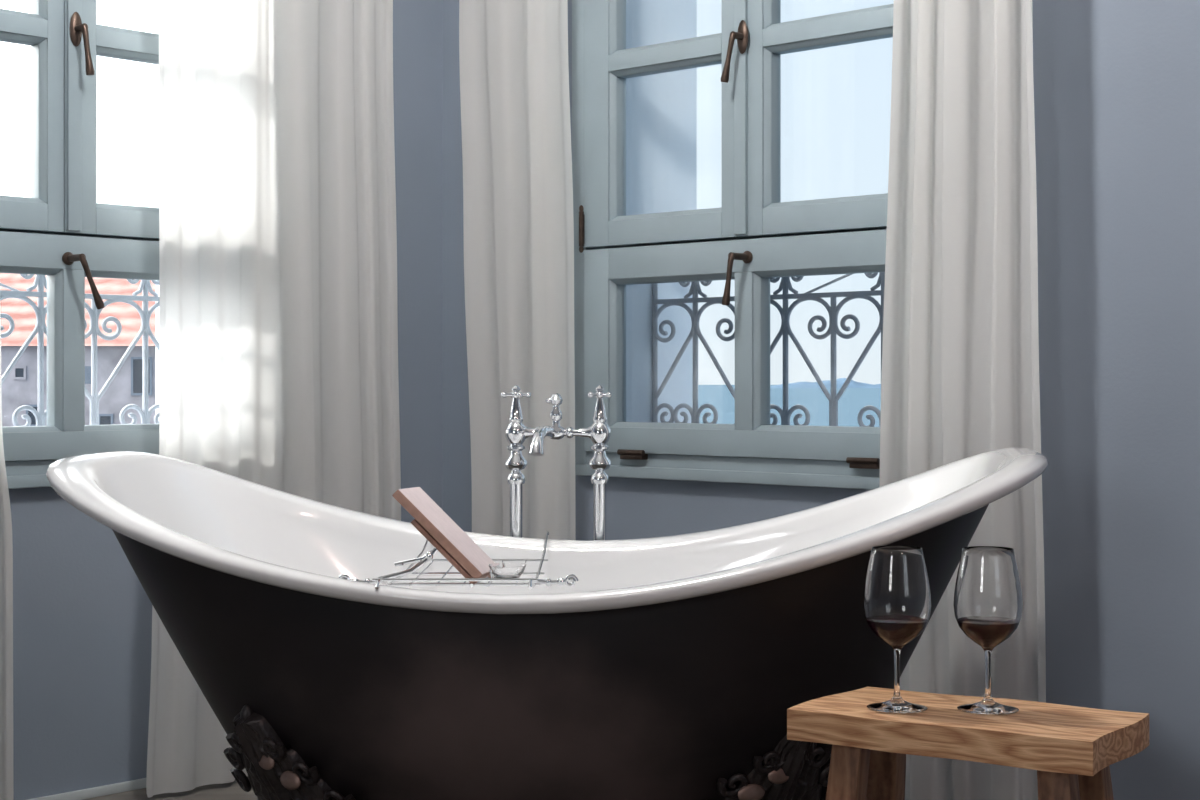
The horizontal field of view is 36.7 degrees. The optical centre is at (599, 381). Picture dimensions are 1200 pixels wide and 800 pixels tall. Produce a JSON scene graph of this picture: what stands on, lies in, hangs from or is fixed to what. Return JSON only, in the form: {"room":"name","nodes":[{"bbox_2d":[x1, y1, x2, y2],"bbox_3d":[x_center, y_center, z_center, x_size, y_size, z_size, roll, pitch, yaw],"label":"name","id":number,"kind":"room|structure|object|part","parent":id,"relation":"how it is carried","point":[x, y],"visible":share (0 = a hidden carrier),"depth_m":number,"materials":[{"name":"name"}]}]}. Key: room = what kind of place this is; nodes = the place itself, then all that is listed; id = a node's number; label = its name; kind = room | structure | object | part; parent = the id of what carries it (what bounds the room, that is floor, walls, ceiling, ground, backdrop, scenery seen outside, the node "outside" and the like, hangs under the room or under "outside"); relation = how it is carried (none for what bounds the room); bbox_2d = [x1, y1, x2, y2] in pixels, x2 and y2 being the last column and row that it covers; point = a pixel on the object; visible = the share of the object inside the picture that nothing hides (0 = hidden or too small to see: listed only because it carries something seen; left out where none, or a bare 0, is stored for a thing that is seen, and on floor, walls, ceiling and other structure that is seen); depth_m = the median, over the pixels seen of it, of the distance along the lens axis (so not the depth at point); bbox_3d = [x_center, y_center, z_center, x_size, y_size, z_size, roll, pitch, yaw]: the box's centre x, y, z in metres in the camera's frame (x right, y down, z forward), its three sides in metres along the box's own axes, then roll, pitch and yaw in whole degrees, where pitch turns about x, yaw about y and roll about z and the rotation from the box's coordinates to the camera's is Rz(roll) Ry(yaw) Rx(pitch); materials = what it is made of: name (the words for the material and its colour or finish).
{"room":"bathroom","nodes":[
{"label":"bathroom","id":0,"kind":"room"},
{"bbox_2d":[84,776,257,799],"bbox_3d":[-0.228,1.010,0.903,6.580,0.120,6.380,0,0,43],"label":"floor","id":1,"kind":"structure","parent":0,"point":[232,790],"depth_m":4.17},
{"bbox_2d":[46,447,1048,799],"bbox_3d":[-0.092,0.532,3.167,1.691,0.836,0.998,0,0,7],"label":"bathtub","id":2,"kind":"object","parent":1,"relation":"on","point":[673,667],"visible":0.89,"depth_m":2.80,"materials":[{"name":"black ceramic"}]},
{"bbox_2d":[338,519,578,589],"bbox_3d":[-0.220,0.278,3.180,0.375,0.115,0.932,0,0,0],"label":"caddy","id":3,"kind":"object","parent":2,"relation":"on","point":[397,576],"visible":0.79,"depth_m":2.90,"materials":[{"name":"silver metal"}]},
{"bbox_3d":[-0.335,0.314,3.180,0.005,0.033,0.932,0,0,0],"label":"rail","id":4,"kind":"part","parent":3,"relation":"part of","materials":[{"name":"silver metal"}]},
{"bbox_2d":[392,487,494,577],"bbox_3d":[-0.252,0.248,2.983,0.146,0.151,0.178,0,0,6],"label":"book","id":5,"kind":"object","parent":3,"relation":"on","point":[439,525],"visible":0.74,"depth_m":2.93,"materials":[{"name":"paper"},{"name":"pink cloth"}]},
{"bbox_2d":[489,562,525,577],"bbox_3d":[-0.150,0.307,2.935,0.062,0.022,0.078,0,0,0],"label":"soap dish","id":6,"kind":"object","parent":3,"relation":"on","point":[508,569],"visible":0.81,"depth_m":2.91,"materials":[{"name":"white ceramic"}]},
{"bbox_3d":[-0.105,0.314,3.180,0.005,0.033,0.932,0,0,0],"label":"rail","id":7,"kind":"part","parent":3,"relation":"part of","materials":[{"name":"silver metal"}]},
{"bbox_2d":[46,447,1048,613],"bbox_3d":[-0.091,0.440,3.168,1.685,0.650,0.987,0,0,7],"label":"basin","id":8,"kind":"object","parent":2,"relation":"in","point":[197,539],"depth_m":3.07,"materials":[{"name":"white ceramic"}]},
{"bbox_2d":[501,385,611,539],"bbox_3d":[-0.087,0.478,3.684,0.241,0.944,0.171,0,0,0],"label":"faucet","id":9,"kind":"object","parent":1,"relation":"on","point":[516,432],"visible":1,"depth_m":3.72,"materials":[{"name":"silver metal"}]},
{"bbox_3d":[-0.173,0.021,3.735,0.050,0.029,0.050,0,0,25],"label":"cross handle","id":10,"kind":"part","parent":9,"relation":"part of","materials":[{"name":"silver metal"}]},
{"bbox_3d":[-0.113,0.119,3.667,0.031,0.059,0.142,0,0,15],"label":"spout","id":11,"kind":"part","parent":9,"relation":"part of","materials":[{"name":"silver metal"}]},
{"bbox_3d":[0.000,0.021,3.735,0.050,0.028,0.050,0,0,0],"label":"cross handle","id":12,"kind":"part","parent":9,"relation":"part of","materials":[{"name":"silver metal"}]},
{"bbox_2d":[787,687,1148,799],"bbox_3d":[0.480,0.689,2.364,0.416,0.521,0.240,0,0,33],"label":"stool","id":13,"kind":"object","parent":1,"relation":"on","point":[1071,749],"visible":0.95,"depth_m":2.31,"materials":[{"name":"brown wood"}]},
{"bbox_3d":[0.303,0.711,2.389,0.088,0.479,0.074,0,0,33],"label":"leg","id":14,"kind":"part","parent":13,"relation":"part of","materials":[{"name":"brown wood"}]},
{"bbox_3d":[0.388,0.711,2.516,0.093,0.479,0.087,0,0,33],"label":"leg","id":15,"kind":"part","parent":13,"relation":"part of","materials":[{"name":"brown wood"}]},
{"bbox_2d":[863,545,930,712],"bbox_3d":[0.390,0.323,2.377,0.089,0.211,0.089,0,0,0],"label":"wine glass","id":16,"kind":"object","parent":13,"relation":"on","point":[897,596],"visible":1,"depth_m":2.35,"materials":[{"name":"clear glass"}]},
{"bbox_2d":[954,546,1022,714],"bbox_3d":[0.507,0.323,2.366,0.089,0.211,0.089,0,0,0],"label":"wine glass","id":17,"kind":"object","parent":13,"relation":"on","point":[988,604],"visible":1,"depth_m":2.33,"materials":[{"name":"clear glass"}]},
{"bbox_3d":[0.573,0.711,2.212,0.088,0.479,0.087,0,0,33],"label":"leg","id":18,"kind":"part","parent":13,"relation":"part of","materials":[{"name":"brown wood"}]},
{"bbox_3d":[0.655,0.711,2.340,0.093,0.479,0.074,0,0,33],"label":"leg","id":19,"kind":"part","parent":13,"relation":"part of","materials":[{"name":"brown wood"}]},
{"bbox_2d":[8,0,441,799],"bbox_3d":[-2.486,-0.500,3.020,0.390,3.100,6.380,0,0,43],"label":"wall","id":20,"kind":"structure","parent":0,"point":[82,614],"depth_m":4.19,"materials":[{"name":"paint"}]},
{"bbox_2d":[0,0,158,488],"bbox_3d":[-1.194,-0.723,4.077,0.170,1.914,1.114,0,0,43],"label":"window","id":21,"kind":"structure","parent":20,"relation":"in","point":[61,233],"depth_m":4.06,"materials":[{"name":"paint"}]},
{"bbox_3d":[-1.223,-0.723,4.104,0.090,1.914,1.114,0,0,43],"label":"frame","id":22,"kind":"part","parent":21,"relation":"part of","materials":[{"name":"paint"}]},
{"bbox_3d":[-1.158,-0.758,4.050,0.056,0.146,0.031,0,0,35],"label":"handle","id":23,"kind":"part","parent":21,"relation":"part of","materials":[{"name":"brown metal"}]},
{"bbox_3d":[-1.155,-0.227,4.050,0.076,0.130,0.067,0,0,43],"label":"handle","id":24,"kind":"part","parent":21,"relation":"part of","materials":[{"name":"brown metal"}]},
{"bbox_2d":[27,778,145,799],"bbox_3d":[-2.339,0.939,2.881,0.013,0.022,5.598,0,0,43],"label":"baseboard","id":25,"kind":"structure","parent":20,"relation":"attached to","point":[136,784],"depth_m":4.14,"materials":[{"name":"paint"}]},
{"bbox_2d":[156,0,159,419],"bbox_3d":[-1.389,-0.723,4.260,0.355,1.873,1.059,0,0,43],"label":"trim","id":26,"kind":"structure","parent":20,"relation":"attached to","point":[157,1],"depth_m":4.73,"materials":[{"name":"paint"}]},
{"bbox_2d":[0,274,159,426],"bbox_3d":[-1.379,-0.088,4.249,0.025,0.491,1.005,0,0,43],"label":"window grille","id":27,"kind":"object","parent":26,"relation":"on","point":[40,280],"visible":0.49,"depth_m":4.40,"materials":[{"name":"metal"}]},
{"bbox_3d":[-1.376,-0.208,4.248,0.012,0.012,0.997,0,0,43],"label":"rail","id":28,"kind":"part","parent":27,"relation":"part of","materials":[{"name":"metal"}]},
{"bbox_2d":[442,0,1199,799],"bbox_3d":[1.963,-0.500,2.956,6.190,3.100,0.390,0,0,43],"label":"wall","id":29,"kind":"structure","parent":0,"point":[1116,82],"depth_m":3.58,"materials":[{"name":"paint"}]},
{"bbox_2d":[626,0,696,422],"bbox_3d":[0.515,-0.723,4.377,1.059,1.873,0.355,0,0,43],"label":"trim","id":30,"kind":"structure","parent":29,"relation":"attached to","point":[661,108],"depth_m":4.72,"materials":[{"name":"paint"}]},
{"bbox_2d":[652,272,884,426],"bbox_3d":[0.506,-0.088,4.366,1.005,0.491,0.026,0,0,43],"label":"window grille","id":31,"kind":"object","parent":30,"relation":"on","point":[785,330],"visible":0.49,"depth_m":4.41,"materials":[{"name":"metal"}]},
{"bbox_3d":[0.503,-0.208,4.364,0.997,0.012,0.012,0,0,43],"label":"rail","id":32,"kind":"part","parent":31,"relation":"part of","materials":[{"name":"metal"}]},
{"bbox_2d":[572,0,892,489],"bbox_3d":[0.332,-0.723,4.182,1.114,1.914,0.170,0,0,43],"label":"window","id":33,"kind":"structure","parent":29,"relation":"in","point":[755,237],"depth_m":4.20,"materials":[{"name":"paint"}]},
{"bbox_3d":[0.306,-0.758,4.144,0.046,0.147,0.052,0,0,43],"label":"handle","id":34,"kind":"part","parent":33,"relation":"part of","materials":[{"name":"brown metal"}]},
{"bbox_3d":[0.312,-0.238,4.137,0.078,0.128,0.030,0,0,-41],"label":"handle","id":35,"kind":"part","parent":33,"relation":"part of","materials":[{"name":"brown metal"}]},
{"bbox_3d":[-0.228,-2.010,0.903,9.164,0.120,9.155,0,0,0],"label":"ceiling","id":36,"kind":"structure","parent":0,"visible":0},
{"bbox_2d":[0,314,13,799],"bbox_3d":[-1.377,-0.498,3.729,0.069,2.873,0.344,0,0,43],"label":"curtain","id":37,"kind":"object","parent":36,"relation":"hanging from","point":[6,544],"visible":1,"depth_m":3.84,"materials":[{"name":"fabric"}]},
{"bbox_2d":[146,0,400,797],"bbox_3d":[-0.771,-0.498,4.358,0.043,2.873,0.753,0,0,43],"label":"curtain","id":38,"kind":"object","parent":36,"relation":"hanging from","point":[278,312],"visible":0.73,"depth_m":4.33,"materials":[{"name":"fabric"}]},
{"bbox_2d":[459,0,575,539],"bbox_3d":[-0.205,-0.498,4.541,0.409,2.873,0.042,0,0,43],"label":"curtain","id":39,"kind":"object","parent":36,"relation":"hanging from","point":[518,219],"visible":0.63,"depth_m":4.55,"materials":[{"name":"fabric"}]},
{"bbox_2d":[879,0,1045,799],"bbox_3d":[0.735,-0.498,3.656,0.375,2.873,0.065,0,0,43],"label":"curtain","id":40,"kind":"object","parent":36,"relation":"hanging from","point":[960,380],"visible":0.73,"depth_m":3.65,"materials":[{"name":"fabric"}]},
{"label":"outside","id":41,"kind":"structure","parent":0,"visible":0},
{"bbox_3d":[-67.600,12.881,160.000,124.800,11.258,240.000,0,0,0],"label":"ground","id":42,"kind":"structure","parent":41,"visible":0},
{"bbox_2d":[0,273,155,426],"bbox_3d":[-22.500,1.200,91.000,20.700,16.500,26.700,0,0,0],"label":"house","id":43,"kind":"structure","parent":42,"relation":"on","point":[20,387],"depth_m":78.00,"materials":[{"name":"stone"}]},
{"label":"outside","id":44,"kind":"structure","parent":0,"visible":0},
{"bbox_2d":[698,385,880,426],"bbox_3d":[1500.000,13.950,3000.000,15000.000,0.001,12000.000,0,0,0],"label":"sea","id":45,"kind":"structure","parent":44,"point":[852,400],"depth_m":1174.46,"materials":[{"name":"liquid"}]},
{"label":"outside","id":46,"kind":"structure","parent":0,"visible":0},
{"bbox_2d":[770,378,880,387],"bbox_3d":[560.000,2.561,4300.000,620.000,24.779,300.000,0,0,0],"label":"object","id":47,"kind":"object","parent":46,"point":[840,381],"visible":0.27,"depth_m":4205.71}
]}

